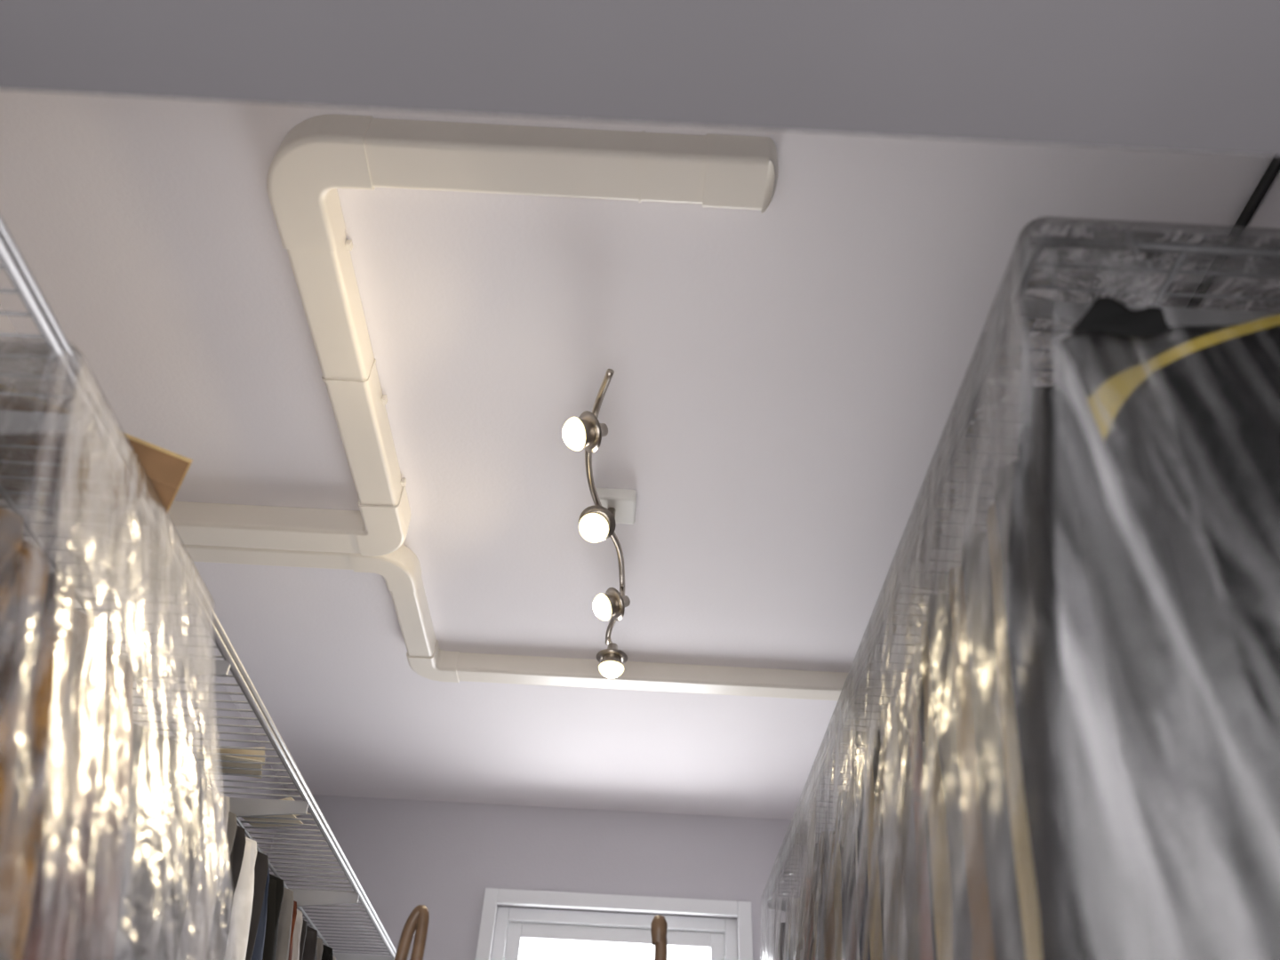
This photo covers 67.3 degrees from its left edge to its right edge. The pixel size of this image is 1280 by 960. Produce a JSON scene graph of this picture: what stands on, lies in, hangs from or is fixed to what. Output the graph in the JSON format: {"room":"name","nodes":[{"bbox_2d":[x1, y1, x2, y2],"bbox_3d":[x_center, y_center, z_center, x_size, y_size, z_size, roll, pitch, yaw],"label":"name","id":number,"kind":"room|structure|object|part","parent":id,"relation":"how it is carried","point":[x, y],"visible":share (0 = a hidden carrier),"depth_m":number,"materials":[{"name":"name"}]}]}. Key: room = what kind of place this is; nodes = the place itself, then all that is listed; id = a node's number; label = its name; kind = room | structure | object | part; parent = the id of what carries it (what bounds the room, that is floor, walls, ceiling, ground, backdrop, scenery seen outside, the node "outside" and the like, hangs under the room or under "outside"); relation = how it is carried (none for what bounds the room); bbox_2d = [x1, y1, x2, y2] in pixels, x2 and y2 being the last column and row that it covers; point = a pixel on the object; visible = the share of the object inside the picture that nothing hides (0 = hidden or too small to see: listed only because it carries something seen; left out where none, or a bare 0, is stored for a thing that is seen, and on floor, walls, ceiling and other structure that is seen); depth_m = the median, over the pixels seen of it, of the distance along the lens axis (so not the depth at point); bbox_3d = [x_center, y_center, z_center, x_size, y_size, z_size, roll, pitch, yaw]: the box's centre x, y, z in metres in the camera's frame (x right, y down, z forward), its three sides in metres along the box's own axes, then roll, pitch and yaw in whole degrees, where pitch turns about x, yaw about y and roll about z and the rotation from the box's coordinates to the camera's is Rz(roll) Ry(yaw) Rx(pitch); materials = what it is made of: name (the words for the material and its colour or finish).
{"room":"walk-in closet","nodes":[
{"label":"walk-in closet","id":0,"kind":"room"},
{"bbox_2d":[0,304,287,856],"bbox_3d":[-1.161,1.125,1.050,0.100,2.800,3.040,3,-41,0],"label":"wall","id":1,"kind":"structure","parent":0,"point":[8,345],"depth_m":2.07,"materials":[{"name":"paint"}]},
{"bbox_2d":[0,215,396,959],"bbox_3d":[-0.848,1.154,0.889,0.520,1.970,2.204,3,-41,0],"label":"wire shelf rack","id":2,"kind":"object","parent":1,"relation":"attached to","point":[12,422],"visible":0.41,"depth_m":1.24,"materials":[{"name":"grey metal"}]},
{"bbox_2d":[0,506,133,959],"bbox_3d":[-0.696,0.408,0.683,0.620,1.012,0.416,3,-41,0],"label":"hanging clothes","id":3,"kind":"object","parent":2,"relation":"hanging from","point":[67,708],"visible":1,"depth_m":0.87,"materials":[{"name":"clear plastic"}]},
{"bbox_2d":[0,384,192,550],"bbox_3d":[-0.673,-0.031,1.045,0.319,0.042,0.144,25,-46,-23],"label":"cardboard box","id":4,"kind":"object","parent":2,"relation":"on","point":[163,471],"visible":0.72,"depth_m":1.05,"materials":[{"name":"brown cardboard"}]},
{"bbox_2d":[0,355,214,754],"bbox_3d":[-0.681,0.474,0.596,0.749,1.303,0.472,3,-41,0],"label":"sheet","id":5,"kind":"object","parent":2,"relation":"hanging from","point":[128,631],"visible":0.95,"depth_m":1.02,"materials":[{"name":"clear plastic"}]},
{"bbox_2d":[112,722,335,959],"bbox_3d":[-0.774,1.021,1.473,0.554,0.899,1.380,3,-41,0],"label":"hanging clothes","id":6,"kind":"object","parent":2,"relation":"hanging from","point":[194,886],"visible":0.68,"depth_m":1.23,"materials":[{"name":"clear plastic"}]},
{"bbox_2d":[196,746,264,778],"bbox_3d":[-0.665,0.453,1.567,0.100,0.025,0.070,13,-42,-11],"label":"folded card","id":7,"kind":"object","parent":2,"relation":"on","point":[210,750],"visible":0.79,"depth_m":1.56,"materials":[{"name":"beige paper"}]},
{"bbox_2d":[241,797,307,826],"bbox_3d":[-0.662,0.598,1.732,0.100,0.025,0.070,-5,-42,9],"label":"folded card","id":8,"kind":"object","parent":2,"relation":"on","point":[286,798],"visible":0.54,"depth_m":1.73,"materials":[{"name":"beige paper"}]},
{"bbox_2d":[268,792,796,959],"bbox_3d":[-0.222,2.128,2.137,1.880,2.800,0.150,3,-41,0],"label":"wall","id":9,"kind":"structure","parent":0,"point":[443,857],"depth_m":2.90,"materials":[{"name":"paint"}]},
{"bbox_2d":[475,888,752,959],"bbox_3d":[-0.089,1.707,2.431,0.800,1.250,0.150,3,-41,0],"label":"window","id":10,"kind":"structure","parent":9,"relation":"in","point":[721,937],"depth_m":2.80,"materials":[{"name":"white plastic"}]},
{"bbox_2d":[0,88,1274,819],"bbox_3d":[-0.115,0.088,2.005,2.080,0.100,3.040,3,-41,0],"label":"ceiling","id":11,"kind":"structure","parent":0,"point":[785,384],"depth_m":1.65,"materials":[{"name":"paint"}]},
{"bbox_2d":[121,114,848,700],"bbox_3d":[-0.111,0.022,1.808,1.878,0.059,1.438,3,-41,0],"label":"duct","id":12,"kind":"object","parent":11,"relation":"attached to","point":[322,155],"visible":0.98,"depth_m":1.44,"materials":[{"name":"plastic"}]},
{"bbox_2d":[562,368,636,678],"bbox_3d":[-0.059,0.101,1.806,0.100,0.176,0.816,0,-41,3],"label":"track light","id":13,"kind":"object","parent":11,"relation":"attached to","point":[596,523],"visible":1,"depth_m":1.82,"materials":[{"name":"silver metal"}]},
{"bbox_3d":[-0.104,-0.073,1.534,0.040,0.047,0.052,3,-41,0],"label":"bulb","id":14,"kind":"part","parent":13,"relation":"part of","materials":[{"name":"white glass"}]},
{"bbox_3d":[-0.082,0.086,1.696,0.054,0.037,0.047,3,-41,0],"label":"bulb","id":15,"kind":"part","parent":13,"relation":"part of","materials":[{"name":"white glass"}]},
{"bbox_3d":[-0.074,0.249,1.885,0.039,0.048,0.052,3,-41,0],"label":"bulb","id":16,"kind":"part","parent":13,"relation":"part of","materials":[{"name":"white glass"}]},
{"bbox_3d":[-0.061,0.405,2.035,0.055,0.019,0.055,3,-41,0],"label":"bulb","id":17,"kind":"part","parent":13,"relation":"part of","materials":[{"name":"white glass"}]},
{"bbox_3d":[-0.056,0.080,1.828,0.016,0.060,0.015,3,-41,0],"label":"stem","id":18,"kind":"part","parent":13,"relation":"part of","materials":[{"name":"silver metal"}]},
{"bbox_3d":[-0.048,0.051,1.861,0.080,0.028,0.080,3,-41,0],"label":"ceiling plate","id":19,"kind":"part","parent":13,"relation":"part of","materials":[{"name":"white plastic"}]},
{"bbox_2d":[1188,155,1279,307],"bbox_3d":[0.828,-0.085,1.660,0.014,0.014,1.670,3,-41,0],"label":"cable","id":20,"kind":"object","parent":11,"relation":"attached to","point":[1274,167],"visible":0.06,"depth_m":1.31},
{"bbox_2d":[0,0,1279,156],"bbox_3d":[-0.124,0.268,0.009,1.880,2.800,0.275,3,-41,0],"label":"wall","id":21,"kind":"structure","parent":0,"point":[1194,76],"depth_m":0.61,"materials":[{"name":"paint"}]},
{"bbox_2d":[1199,169,1279,311],"bbox_3d":[0.817,1.229,1.050,0.100,2.800,3.040,3,-41,0],"label":"wall","id":22,"kind":"structure","parent":0,"point":[1267,214],"depth_m":1.30,"materials":[{"name":"paint"}]},
{"bbox_2d":[763,235,1279,912],"bbox_3d":[0.522,1.149,0.877,0.490,2.070,1.804,3,-41,0],"label":"wire shelf rack","id":23,"kind":"object","parent":22,"relation":"attached to","point":[1068,311],"visible":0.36,"depth_m":0.98,"materials":[{"name":"grey metal"}]},
{"bbox_2d":[760,216,1279,959],"bbox_3d":[0.446,0.883,1.068,0.637,1.407,1.902,3,-41,0],"label":"sheet","id":24,"kind":"object","parent":23,"relation":"on","point":[1146,231],"visible":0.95,"depth_m":0.96,"materials":[{"name":"clear plastic"}]},
{"bbox_2d":[1070,296,1173,338],"bbox_3d":[0.367,-0.126,0.743,0.079,0.049,0.009,3,-41,0],"label":"scrap","id":25,"kind":"object","parent":24,"relation":"attached to","point":[1108,315],"visible":1,"depth_m":0.74,"materials":[{"name":"fabric"}]},
{"bbox_2d":[778,324,1279,959],"bbox_3d":[0.525,0.800,1.156,0.580,1.082,1.774,2,-41,1],"label":"hanging clothes","id":26,"kind":"object","parent":23,"relation":"hanging from","point":[1162,842],"visible":0.82,"depth_m":0.69,"materials":[{"name":"clear plastic"}]},
{"bbox_2d":[1085,313,1279,440],"bbox_3d":[0.476,-0.092,0.773,0.266,0.184,0.003,3,-41,0],"label":"clothes hanger","id":27,"kind":"object","parent":23,"relation":"hanging from","point":[1105,403],"visible":1,"depth_m":0.76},
{"bbox_3d":[-0.228,2.250,0.076,2.080,0.100,3.090,3,-41,0],"label":"floor","id":28,"kind":"structure","parent":0,"visible":0},
{"bbox_2d":[394,904,667,959],"bbox_3d":[-0.174,1.313,0.598,0.376,2.001,0.376,3,-41,0],"label":"coat stand","id":29,"kind":"object","parent":28,"relation":"on","point":[418,920],"visible":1,"depth_m":1.23,"materials":[{"name":"brown wood"}]}
]}

